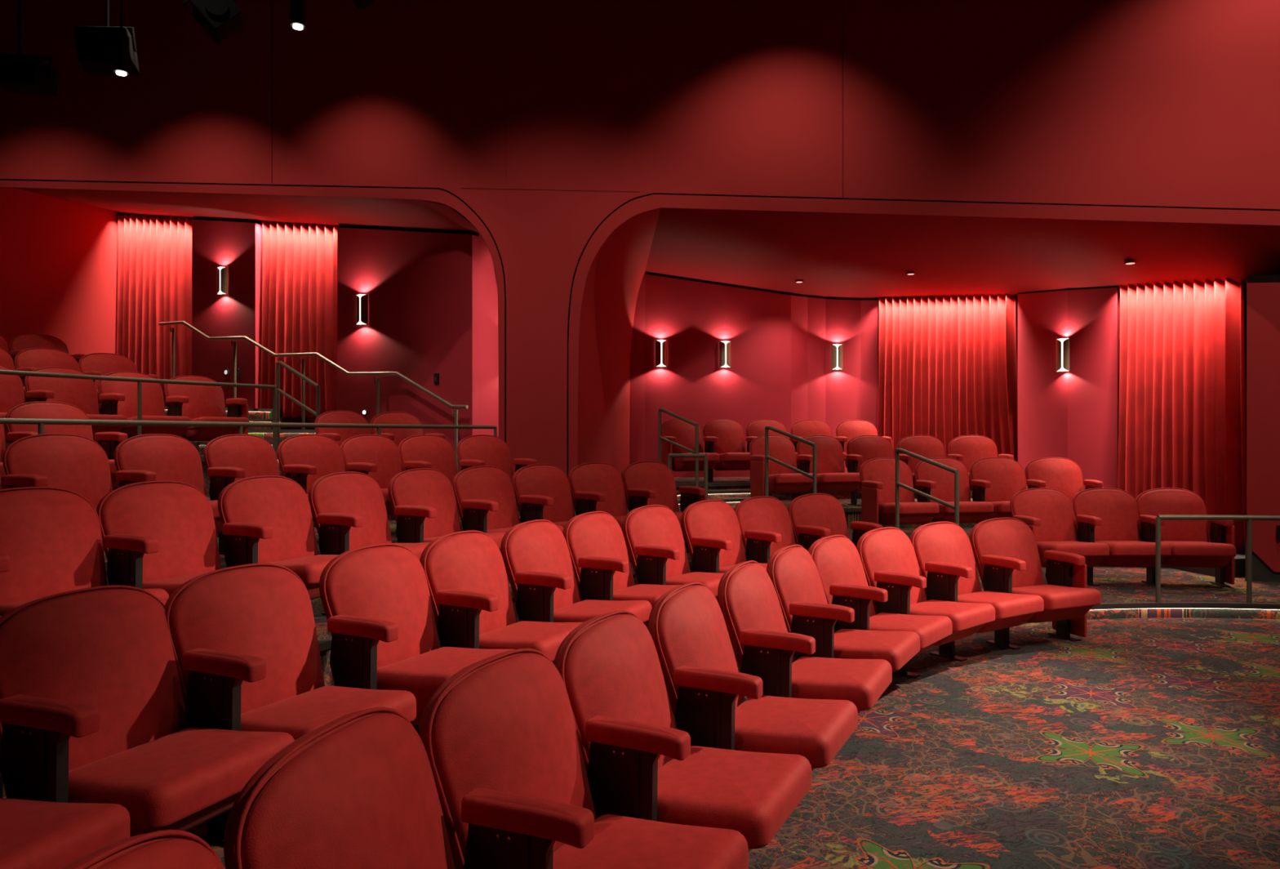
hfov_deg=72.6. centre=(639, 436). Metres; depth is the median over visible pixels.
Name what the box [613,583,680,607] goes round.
seat cushion
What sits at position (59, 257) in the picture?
wall
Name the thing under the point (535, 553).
seat
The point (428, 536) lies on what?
seat cushion
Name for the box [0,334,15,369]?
seat
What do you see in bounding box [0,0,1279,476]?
wall
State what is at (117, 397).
seat
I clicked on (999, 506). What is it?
seat cushion
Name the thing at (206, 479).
floor
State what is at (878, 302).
wall
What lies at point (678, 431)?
seat
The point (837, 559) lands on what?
seat
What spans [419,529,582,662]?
seat
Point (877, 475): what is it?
seat
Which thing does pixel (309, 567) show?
seat cushion
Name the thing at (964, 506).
seat cushion
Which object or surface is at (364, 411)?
step light
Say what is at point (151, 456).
seat
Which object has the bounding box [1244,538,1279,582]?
baseboard
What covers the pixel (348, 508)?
seat
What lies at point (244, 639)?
seat
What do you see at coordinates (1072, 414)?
wall panel
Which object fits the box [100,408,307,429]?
floor
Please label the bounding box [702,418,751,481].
seat
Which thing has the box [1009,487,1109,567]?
seat
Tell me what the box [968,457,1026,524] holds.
seat
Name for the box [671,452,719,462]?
seat cushion
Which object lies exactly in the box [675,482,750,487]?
trim
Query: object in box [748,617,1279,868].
floor
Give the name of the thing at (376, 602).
seat
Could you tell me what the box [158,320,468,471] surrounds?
stair handrail
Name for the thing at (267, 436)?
floor
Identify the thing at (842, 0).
trim
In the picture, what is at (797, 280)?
recessed light
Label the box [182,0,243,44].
stage light
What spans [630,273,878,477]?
wall
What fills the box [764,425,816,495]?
stair rail
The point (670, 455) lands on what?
rail
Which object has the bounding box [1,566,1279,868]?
floor
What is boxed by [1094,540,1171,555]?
seat cushion
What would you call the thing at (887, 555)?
seat
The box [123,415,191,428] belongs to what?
seat cushion
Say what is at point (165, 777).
seat cushion
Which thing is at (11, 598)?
seat cushion
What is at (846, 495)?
floor
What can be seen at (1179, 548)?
seat cushion
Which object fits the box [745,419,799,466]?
seat
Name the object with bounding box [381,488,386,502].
seat cushion
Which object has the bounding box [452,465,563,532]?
seat
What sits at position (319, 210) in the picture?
ceiling
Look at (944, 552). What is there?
seat
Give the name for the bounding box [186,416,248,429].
seat cushion
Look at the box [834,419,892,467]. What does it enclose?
seat
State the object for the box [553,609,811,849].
seat
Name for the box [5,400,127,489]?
seat
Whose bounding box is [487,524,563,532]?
seat cushion
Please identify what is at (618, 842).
seat cushion
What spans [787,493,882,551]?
seat
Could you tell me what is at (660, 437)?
stair rail
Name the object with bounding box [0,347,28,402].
seat
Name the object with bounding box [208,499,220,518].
seat cushion
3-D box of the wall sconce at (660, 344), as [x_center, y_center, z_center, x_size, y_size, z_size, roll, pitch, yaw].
[0.291,-1.136,11.893,0.160,0.364,0.060,0,0,-7]
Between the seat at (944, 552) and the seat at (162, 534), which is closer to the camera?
the seat at (162, 534)
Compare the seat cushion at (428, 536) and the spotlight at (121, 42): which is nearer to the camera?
the seat cushion at (428, 536)
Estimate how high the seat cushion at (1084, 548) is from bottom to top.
0.131 m
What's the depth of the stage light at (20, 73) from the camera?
6.73 m
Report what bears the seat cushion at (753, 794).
on the seat at (637, 763)
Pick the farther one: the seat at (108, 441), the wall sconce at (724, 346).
the wall sconce at (724, 346)
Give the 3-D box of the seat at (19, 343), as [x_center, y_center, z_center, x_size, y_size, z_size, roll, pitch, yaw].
[-6.521,-0.755,9.629,0.644,0.799,0.669,0,0,34]
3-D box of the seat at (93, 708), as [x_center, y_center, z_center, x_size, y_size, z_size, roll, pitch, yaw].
[-1.393,0.849,2.450,0.644,0.799,0.613,0,0,22]
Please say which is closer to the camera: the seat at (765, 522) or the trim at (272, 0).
the seat at (765, 522)
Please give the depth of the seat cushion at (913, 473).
9.92 m
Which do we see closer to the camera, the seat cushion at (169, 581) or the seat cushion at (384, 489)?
the seat cushion at (169, 581)
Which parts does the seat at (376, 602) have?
armrest, backrest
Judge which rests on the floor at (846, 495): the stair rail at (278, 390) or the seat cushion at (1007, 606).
the stair rail at (278, 390)
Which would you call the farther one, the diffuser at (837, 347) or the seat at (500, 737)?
the diffuser at (837, 347)
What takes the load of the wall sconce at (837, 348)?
attached to the wall at (780, 371)
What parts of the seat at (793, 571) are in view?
backrest, armrest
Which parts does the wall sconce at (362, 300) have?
lamp shade, lamp shade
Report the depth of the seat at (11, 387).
7.12 m
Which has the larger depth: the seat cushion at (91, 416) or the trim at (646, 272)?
the trim at (646, 272)
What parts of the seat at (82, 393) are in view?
armrest, backrest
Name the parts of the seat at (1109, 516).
armrest, foot plate, backrest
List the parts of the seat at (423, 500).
armrest, backrest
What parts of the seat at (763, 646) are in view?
backrest, armrest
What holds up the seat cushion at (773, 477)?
on the seat at (781, 479)
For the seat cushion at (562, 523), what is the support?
on the seat at (541, 491)
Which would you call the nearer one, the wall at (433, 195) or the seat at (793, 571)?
the seat at (793, 571)
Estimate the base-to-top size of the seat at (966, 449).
0.799 m
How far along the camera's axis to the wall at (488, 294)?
9.97 m
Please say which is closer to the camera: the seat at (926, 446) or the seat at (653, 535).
the seat at (653, 535)
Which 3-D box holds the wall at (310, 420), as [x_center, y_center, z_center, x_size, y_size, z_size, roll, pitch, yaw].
[-5.092,-1.315,11.999,7.783,4.349,0.120,0,0,28]
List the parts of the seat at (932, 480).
armrest, backrest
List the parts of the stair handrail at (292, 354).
post, post, post, rail, post, post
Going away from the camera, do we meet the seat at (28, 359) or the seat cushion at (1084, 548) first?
the seat cushion at (1084, 548)
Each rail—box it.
[0,368,275,452]
[0,417,497,436]
[275,360,319,455]
[657,408,698,486]
[667,453,707,499]
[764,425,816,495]
[895,448,959,528]
[1155,514,1279,602]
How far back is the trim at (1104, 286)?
9.96 m
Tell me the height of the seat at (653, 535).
0.799 m
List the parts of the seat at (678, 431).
panel, armrest, backrest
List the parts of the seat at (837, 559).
backrest, armrest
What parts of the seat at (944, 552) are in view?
backrest, foot plate, armrest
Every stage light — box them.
[0,0,59,96]
[73,0,139,75]
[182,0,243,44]
[352,0,375,10]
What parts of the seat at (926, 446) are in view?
armrest, backrest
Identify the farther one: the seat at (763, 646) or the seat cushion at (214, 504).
the seat cushion at (214, 504)
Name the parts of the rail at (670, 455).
post, rail, post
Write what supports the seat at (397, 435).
on the floor at (846, 495)
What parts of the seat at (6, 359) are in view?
backrest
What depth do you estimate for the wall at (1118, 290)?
9.54 m
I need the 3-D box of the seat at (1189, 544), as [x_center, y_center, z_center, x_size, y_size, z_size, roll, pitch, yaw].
[4.609,0.849,7.337,0.638,0.799,0.644,0,0,6]
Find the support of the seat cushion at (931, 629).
on the seat at (837, 559)
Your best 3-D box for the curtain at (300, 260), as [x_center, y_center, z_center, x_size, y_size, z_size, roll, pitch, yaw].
[-4.288,-1.544,11.166,1.562,2.597,0.229,0,0,27]
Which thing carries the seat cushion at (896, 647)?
on the seat at (793, 571)
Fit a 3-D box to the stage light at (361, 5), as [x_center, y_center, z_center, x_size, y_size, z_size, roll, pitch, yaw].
[-2.005,-4.082,6.286,0.179,1.916,0.230,0,0,-17]
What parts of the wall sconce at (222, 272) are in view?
lamp shade, lamp shade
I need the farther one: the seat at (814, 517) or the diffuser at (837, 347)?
the diffuser at (837, 347)
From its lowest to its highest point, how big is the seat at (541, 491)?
0.799 m
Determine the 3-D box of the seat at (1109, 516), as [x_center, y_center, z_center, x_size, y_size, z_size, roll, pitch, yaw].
[4.062,0.849,7.369,0.602,0.799,0.644,0,0,0]
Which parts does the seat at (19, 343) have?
armrest, backrest, armrest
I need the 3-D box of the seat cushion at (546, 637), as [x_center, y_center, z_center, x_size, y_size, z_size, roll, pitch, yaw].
[-0.501,0.932,3.963,0.435,0.131,0.492,0,0,27]
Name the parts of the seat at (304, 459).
armrest, backrest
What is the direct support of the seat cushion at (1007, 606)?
on the seat at (944, 552)
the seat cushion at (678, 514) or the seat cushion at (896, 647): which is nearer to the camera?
the seat cushion at (896, 647)
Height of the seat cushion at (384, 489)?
0.131 m
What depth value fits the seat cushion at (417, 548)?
5.10 m
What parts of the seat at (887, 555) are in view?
backrest, armrest, foot plate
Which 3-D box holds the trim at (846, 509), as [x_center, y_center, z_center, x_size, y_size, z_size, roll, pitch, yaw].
[-1.171,0.797,5.260,16.016,0.039,3.288,0,0,-43]
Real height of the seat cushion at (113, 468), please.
0.131 m
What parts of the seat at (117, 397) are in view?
armrest, backrest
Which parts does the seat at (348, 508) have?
armrest, backrest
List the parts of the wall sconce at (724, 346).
lamp shade, lamp shade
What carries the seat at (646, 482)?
on the floor at (321, 620)
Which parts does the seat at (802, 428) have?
backrest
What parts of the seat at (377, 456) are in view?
armrest, backrest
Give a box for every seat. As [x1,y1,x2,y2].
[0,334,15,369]
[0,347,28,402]
[0,364,25,441]
[0,415,8,488]
[0,486,168,615]
[0,584,294,836]
[0,797,129,868]
[2,433,112,510]
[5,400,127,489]
[8,333,86,365]
[13,347,99,403]
[24,366,127,441]
[60,829,225,868]
[78,352,158,413]
[96,480,221,596]
[97,371,191,438]
[114,433,222,533]
[164,375,248,440]
[164,562,416,844]
[203,434,313,554]
[217,475,338,599]
[223,706,455,868]
[276,434,386,521]
[307,471,430,615]
[314,410,370,446]
[319,542,515,724]
[340,434,403,515]
[370,411,444,447]
[387,467,506,551]
[398,434,457,508]
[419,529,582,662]
[419,648,748,868]
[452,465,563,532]
[456,434,537,520]
[500,519,652,622]
[511,463,574,528]
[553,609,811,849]
[562,511,680,627]
[567,462,627,540]
[621,460,706,552]
[622,504,724,604]
[648,582,857,850]
[661,418,719,471]
[680,499,767,573]
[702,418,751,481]
[717,560,892,712]
[733,495,795,563]
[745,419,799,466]
[749,435,817,497]
[766,544,919,671]
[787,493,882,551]
[789,419,846,473]
[796,435,861,494]
[808,534,951,698]
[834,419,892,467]
[845,435,893,506]
[856,526,995,678]
[859,457,938,524]
[897,435,945,489]
[909,520,1044,661]
[914,457,993,524]
[947,435,1013,490]
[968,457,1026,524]
[969,517,1101,649]
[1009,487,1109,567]
[1024,457,1103,500]
[1071,487,1171,586]
[1135,487,1235,586]
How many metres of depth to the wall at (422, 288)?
10.16 m
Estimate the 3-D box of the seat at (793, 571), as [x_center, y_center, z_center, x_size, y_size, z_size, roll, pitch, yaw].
[1.003,0.961,4.314,0.644,0.799,0.656,0,0,30]
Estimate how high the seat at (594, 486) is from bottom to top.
0.799 m
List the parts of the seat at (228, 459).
armrest, backrest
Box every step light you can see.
[223,368,229,376]
[362,408,367,415]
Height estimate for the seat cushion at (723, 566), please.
0.131 m
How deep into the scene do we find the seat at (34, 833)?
1.95 m
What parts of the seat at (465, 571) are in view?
armrest, backrest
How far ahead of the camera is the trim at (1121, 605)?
6.51 m
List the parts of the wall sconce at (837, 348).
lamp shade, lamp shade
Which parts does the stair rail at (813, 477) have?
post, rail, post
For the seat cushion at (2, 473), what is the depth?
5.47 m
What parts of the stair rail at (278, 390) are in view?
post, rail, post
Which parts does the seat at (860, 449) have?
armrest, backrest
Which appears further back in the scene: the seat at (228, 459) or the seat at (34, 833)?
the seat at (228, 459)
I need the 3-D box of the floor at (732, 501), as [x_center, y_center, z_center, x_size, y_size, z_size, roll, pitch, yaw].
[0.613,1.031,9.932,1.771,0.656,0.688,0,0,-25]
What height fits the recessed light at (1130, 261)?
0.036 m
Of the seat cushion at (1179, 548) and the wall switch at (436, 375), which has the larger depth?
the wall switch at (436, 375)
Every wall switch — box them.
[236,368,239,377]
[433,373,439,383]
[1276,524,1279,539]
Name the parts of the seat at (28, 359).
armrest, backrest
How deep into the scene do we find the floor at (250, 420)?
10.83 m
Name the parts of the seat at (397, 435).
armrest, backrest, armrest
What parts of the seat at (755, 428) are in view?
armrest, backrest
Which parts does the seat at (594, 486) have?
armrest, backrest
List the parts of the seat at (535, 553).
armrest, backrest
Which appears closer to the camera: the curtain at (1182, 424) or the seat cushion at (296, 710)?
the seat cushion at (296, 710)
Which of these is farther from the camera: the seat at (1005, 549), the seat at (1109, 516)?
the seat at (1109, 516)
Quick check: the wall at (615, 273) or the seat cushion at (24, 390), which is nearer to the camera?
the seat cushion at (24, 390)
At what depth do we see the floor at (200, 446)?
9.03 m
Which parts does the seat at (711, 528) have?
armrest, backrest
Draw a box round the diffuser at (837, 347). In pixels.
[833,343,841,368]
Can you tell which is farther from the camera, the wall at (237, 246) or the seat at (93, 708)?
the wall at (237, 246)
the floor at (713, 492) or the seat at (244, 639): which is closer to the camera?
the seat at (244, 639)
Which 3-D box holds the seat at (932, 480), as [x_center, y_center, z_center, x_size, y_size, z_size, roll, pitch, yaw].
[3.104,0.613,8.656,0.629,0.799,0.644,0,0,-9]
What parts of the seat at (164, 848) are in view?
backrest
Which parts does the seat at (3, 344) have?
backrest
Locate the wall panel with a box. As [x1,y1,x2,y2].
[1017,287,1117,489]
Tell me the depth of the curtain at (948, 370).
11.58 m
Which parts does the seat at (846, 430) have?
armrest, backrest, armrest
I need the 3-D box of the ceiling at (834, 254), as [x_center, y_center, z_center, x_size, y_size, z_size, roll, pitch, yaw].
[3.724,-1.842,10.077,8.573,1.111,4.636,0,0,24]
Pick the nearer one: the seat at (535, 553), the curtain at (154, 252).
the seat at (535, 553)
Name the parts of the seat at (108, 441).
armrest, backrest, armrest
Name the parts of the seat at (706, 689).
backrest, armrest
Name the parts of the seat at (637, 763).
backrest, armrest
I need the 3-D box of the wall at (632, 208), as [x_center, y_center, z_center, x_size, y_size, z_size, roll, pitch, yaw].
[2.779,-0.162,8.109,7.353,4.748,0.645,0,0,22]
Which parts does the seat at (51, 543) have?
armrest, backrest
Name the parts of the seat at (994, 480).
armrest, backrest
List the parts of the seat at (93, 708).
armrest, backrest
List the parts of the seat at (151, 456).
armrest, backrest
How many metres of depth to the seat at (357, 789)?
1.61 m
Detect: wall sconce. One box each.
[217,266,227,294]
[355,293,368,324]
[655,339,666,366]
[719,341,730,367]
[831,343,842,369]
[1055,337,1069,372]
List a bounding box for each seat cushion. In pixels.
[0,412,7,425]
[0,462,5,478]
[0,588,168,615]
[23,386,26,397]
[68,726,294,830]
[86,413,127,426]
[96,389,99,399]
[108,459,116,474]
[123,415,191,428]
[142,571,208,596]
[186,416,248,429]
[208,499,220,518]
[240,684,416,740]
[266,554,338,584]
[349,542,430,559]
[376,646,515,702]
[380,488,390,502]
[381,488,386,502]
[423,531,506,548]
[479,620,582,661]
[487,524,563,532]
[552,813,748,868]
[553,520,568,528]
[553,599,652,622]
[613,515,626,532]
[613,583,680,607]
[657,745,811,848]
[666,571,724,596]
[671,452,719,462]
[673,511,682,526]
[716,452,751,462]
[719,562,767,573]
[734,694,857,768]
[764,472,817,484]
[791,656,892,710]
[816,472,861,483]
[833,628,919,671]
[869,612,951,648]
[878,502,938,514]
[910,599,995,631]
[911,472,915,481]
[934,501,993,512]
[957,590,1044,619]
[988,500,1011,512]
[1012,583,1101,609]
[1035,540,1109,555]
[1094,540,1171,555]
[1160,540,1235,556]
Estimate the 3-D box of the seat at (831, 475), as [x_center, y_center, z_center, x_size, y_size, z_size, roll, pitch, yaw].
[2.130,0.382,9.822,0.622,0.799,0.644,0,0,-15]
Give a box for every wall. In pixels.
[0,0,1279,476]
[0,180,504,440]
[0,186,123,355]
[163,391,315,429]
[191,219,262,408]
[337,226,479,472]
[479,233,498,436]
[568,194,1279,510]
[577,207,660,475]
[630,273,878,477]
[878,302,879,348]
[1117,288,1119,457]
[1246,279,1279,571]
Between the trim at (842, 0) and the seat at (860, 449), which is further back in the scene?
the seat at (860, 449)
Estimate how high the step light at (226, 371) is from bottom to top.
0.101 m
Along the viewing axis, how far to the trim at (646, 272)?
12.17 m
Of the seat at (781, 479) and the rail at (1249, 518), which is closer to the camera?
the rail at (1249, 518)
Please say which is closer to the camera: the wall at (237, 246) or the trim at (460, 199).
the trim at (460, 199)
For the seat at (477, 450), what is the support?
on the floor at (850, 516)
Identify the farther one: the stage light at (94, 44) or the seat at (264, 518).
the stage light at (94, 44)
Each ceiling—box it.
[8,186,497,284]
[645,207,1279,302]
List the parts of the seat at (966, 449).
armrest, backrest, armrest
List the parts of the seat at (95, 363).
armrest, backrest, armrest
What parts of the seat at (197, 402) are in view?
armrest, backrest, armrest, panel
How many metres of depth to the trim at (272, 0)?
8.93 m
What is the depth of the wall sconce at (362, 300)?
10.46 m
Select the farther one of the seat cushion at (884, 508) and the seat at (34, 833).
the seat cushion at (884, 508)
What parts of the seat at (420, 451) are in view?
armrest, backrest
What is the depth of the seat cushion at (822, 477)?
9.52 m
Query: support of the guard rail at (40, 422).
on the floor at (850, 516)
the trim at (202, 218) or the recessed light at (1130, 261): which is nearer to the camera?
the recessed light at (1130, 261)
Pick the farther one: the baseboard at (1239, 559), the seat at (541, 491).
the baseboard at (1239, 559)
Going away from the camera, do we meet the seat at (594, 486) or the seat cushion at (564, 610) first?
the seat cushion at (564, 610)
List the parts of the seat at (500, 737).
backrest, armrest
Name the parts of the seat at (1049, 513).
armrest, panel, backrest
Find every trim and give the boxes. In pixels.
[0,178,506,442]
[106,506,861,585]
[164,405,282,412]
[193,216,473,235]
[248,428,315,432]
[271,0,272,182]
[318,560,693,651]
[460,187,635,191]
[567,192,1279,461]
[644,271,878,300]
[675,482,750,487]
[675,601,1279,728]
[842,0,843,197]
[1017,285,1118,293]
[1247,274,1279,281]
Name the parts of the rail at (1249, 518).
post, rail, post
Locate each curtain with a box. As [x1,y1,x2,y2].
[116,213,193,392]
[259,221,338,417]
[877,293,1017,462]
[1117,277,1246,553]
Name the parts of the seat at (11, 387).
backrest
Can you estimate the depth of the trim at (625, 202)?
8.74 m
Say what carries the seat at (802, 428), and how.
on the floor at (846, 495)
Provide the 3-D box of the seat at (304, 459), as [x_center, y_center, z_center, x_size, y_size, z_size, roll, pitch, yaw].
[-2.314,0.382,6.541,0.644,0.799,0.621,0,0,32]
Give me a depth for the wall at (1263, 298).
7.48 m
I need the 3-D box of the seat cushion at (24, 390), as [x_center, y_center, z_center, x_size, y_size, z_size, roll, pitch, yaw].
[-5.874,-0.396,7.988,0.435,0.131,0.492,0,0,29]
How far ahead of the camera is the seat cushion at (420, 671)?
3.34 m
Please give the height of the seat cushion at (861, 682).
0.131 m
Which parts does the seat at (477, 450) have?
armrest, backrest, armrest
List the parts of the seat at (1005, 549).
armrest, foot plate, backrest, foot plate, armrest, panel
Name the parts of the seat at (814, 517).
armrest, backrest, armrest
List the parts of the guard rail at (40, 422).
post, post, rail, post, post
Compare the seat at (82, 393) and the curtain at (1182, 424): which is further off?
the curtain at (1182, 424)
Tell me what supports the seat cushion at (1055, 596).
on the seat at (1005, 549)
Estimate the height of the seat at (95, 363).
0.799 m
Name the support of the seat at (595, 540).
on the floor at (1117, 584)
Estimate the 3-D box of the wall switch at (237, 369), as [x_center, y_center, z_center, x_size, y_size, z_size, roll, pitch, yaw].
[-5.359,-0.842,11.581,0.070,0.120,0.026,0,0,28]
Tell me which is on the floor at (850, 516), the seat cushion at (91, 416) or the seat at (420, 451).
the seat at (420, 451)
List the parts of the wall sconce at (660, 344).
lamp shade, lamp shade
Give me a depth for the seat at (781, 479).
9.64 m
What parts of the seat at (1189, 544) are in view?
armrest, foot plate, backrest, foot plate, armrest, panel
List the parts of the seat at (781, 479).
panel, armrest, backrest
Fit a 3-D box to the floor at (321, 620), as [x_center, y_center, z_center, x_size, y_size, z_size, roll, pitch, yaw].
[-0.528,1.185,4.948,16.501,0.347,4.642,0,0,-42]
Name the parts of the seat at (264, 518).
armrest, backrest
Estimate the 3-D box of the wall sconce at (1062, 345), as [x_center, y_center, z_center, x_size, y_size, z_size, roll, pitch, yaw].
[4.874,-0.940,10.031,0.168,0.382,0.063,0,0,45]
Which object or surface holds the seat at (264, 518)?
on the floor at (321, 620)
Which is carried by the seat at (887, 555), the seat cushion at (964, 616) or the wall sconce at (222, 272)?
the seat cushion at (964, 616)
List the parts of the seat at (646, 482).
armrest, backrest, armrest, panel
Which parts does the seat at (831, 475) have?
armrest, backrest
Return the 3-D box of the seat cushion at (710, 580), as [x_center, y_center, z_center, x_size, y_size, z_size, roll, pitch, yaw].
[0.377,0.932,5.488,0.435,0.131,0.492,0,0,38]
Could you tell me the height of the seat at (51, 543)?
0.799 m
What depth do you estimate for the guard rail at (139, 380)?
7.58 m
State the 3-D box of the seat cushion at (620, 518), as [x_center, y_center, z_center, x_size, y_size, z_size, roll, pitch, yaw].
[-0.110,0.696,6.967,0.492,0.131,0.435,0,0,-43]
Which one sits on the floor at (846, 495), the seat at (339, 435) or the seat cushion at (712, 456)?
the seat at (339, 435)
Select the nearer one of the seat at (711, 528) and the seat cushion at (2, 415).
the seat at (711, 528)
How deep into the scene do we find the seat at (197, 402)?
8.44 m
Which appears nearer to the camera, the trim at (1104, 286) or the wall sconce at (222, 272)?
the trim at (1104, 286)
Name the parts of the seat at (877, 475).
panel, armrest, backrest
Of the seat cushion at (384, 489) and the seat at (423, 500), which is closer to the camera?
the seat at (423, 500)
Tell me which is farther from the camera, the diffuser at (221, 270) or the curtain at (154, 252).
the curtain at (154, 252)
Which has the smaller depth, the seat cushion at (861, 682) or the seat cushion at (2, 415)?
the seat cushion at (861, 682)
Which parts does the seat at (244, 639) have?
foot plate, armrest, backrest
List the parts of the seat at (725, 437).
armrest, backrest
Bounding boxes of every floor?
[0,527,1244,797]
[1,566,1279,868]
[5,432,315,448]
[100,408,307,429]
[102,465,972,549]
[103,497,976,579]
[191,441,281,455]
[200,455,282,497]
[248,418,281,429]
[626,496,750,507]
[676,488,750,498]
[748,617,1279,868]
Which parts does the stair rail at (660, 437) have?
post, rail, post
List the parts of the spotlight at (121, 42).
stem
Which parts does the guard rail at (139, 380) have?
rail, post, post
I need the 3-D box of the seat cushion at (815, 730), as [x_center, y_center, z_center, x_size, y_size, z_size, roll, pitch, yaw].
[0.518,1.044,3.130,0.435,0.131,0.492,0,0,27]
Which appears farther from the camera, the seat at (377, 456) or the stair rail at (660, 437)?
the stair rail at (660, 437)
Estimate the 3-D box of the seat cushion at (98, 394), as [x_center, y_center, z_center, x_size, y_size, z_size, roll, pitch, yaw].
[-5.588,-0.396,8.482,0.435,0.131,0.492,0,0,32]
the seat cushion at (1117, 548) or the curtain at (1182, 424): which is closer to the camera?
the seat cushion at (1117, 548)
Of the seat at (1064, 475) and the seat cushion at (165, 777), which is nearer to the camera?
the seat cushion at (165, 777)
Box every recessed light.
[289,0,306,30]
[795,279,803,282]
[906,271,915,275]
[1124,258,1136,264]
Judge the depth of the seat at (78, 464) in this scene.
5.00 m
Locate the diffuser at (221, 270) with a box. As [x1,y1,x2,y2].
[217,266,225,293]
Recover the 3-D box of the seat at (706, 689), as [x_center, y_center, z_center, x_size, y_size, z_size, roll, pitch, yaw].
[0.412,0.961,3.151,0.644,0.799,0.638,0,0,27]
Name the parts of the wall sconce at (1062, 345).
lamp shade, lamp shade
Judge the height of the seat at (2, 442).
0.799 m
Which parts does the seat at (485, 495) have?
armrest, backrest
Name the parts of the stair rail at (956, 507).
post, rail, post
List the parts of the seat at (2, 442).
backrest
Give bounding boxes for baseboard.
[1169,553,1244,577]
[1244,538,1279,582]
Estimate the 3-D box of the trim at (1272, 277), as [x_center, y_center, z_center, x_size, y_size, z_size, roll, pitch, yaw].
[5.927,-1.317,7.220,1.488,0.149,0.048,0,0,25]
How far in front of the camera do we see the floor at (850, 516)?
9.51 m
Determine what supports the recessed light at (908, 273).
in the ceiling at (834, 254)
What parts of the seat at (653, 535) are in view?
armrest, backrest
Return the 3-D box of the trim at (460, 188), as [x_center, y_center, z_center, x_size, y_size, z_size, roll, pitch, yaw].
[-0.936,-2.578,9.130,1.872,0.036,0.039,0,0,-1]
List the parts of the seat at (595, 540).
backrest, armrest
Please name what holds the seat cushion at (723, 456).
on the seat at (725, 437)
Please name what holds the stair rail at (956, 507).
on the floor at (1117, 584)

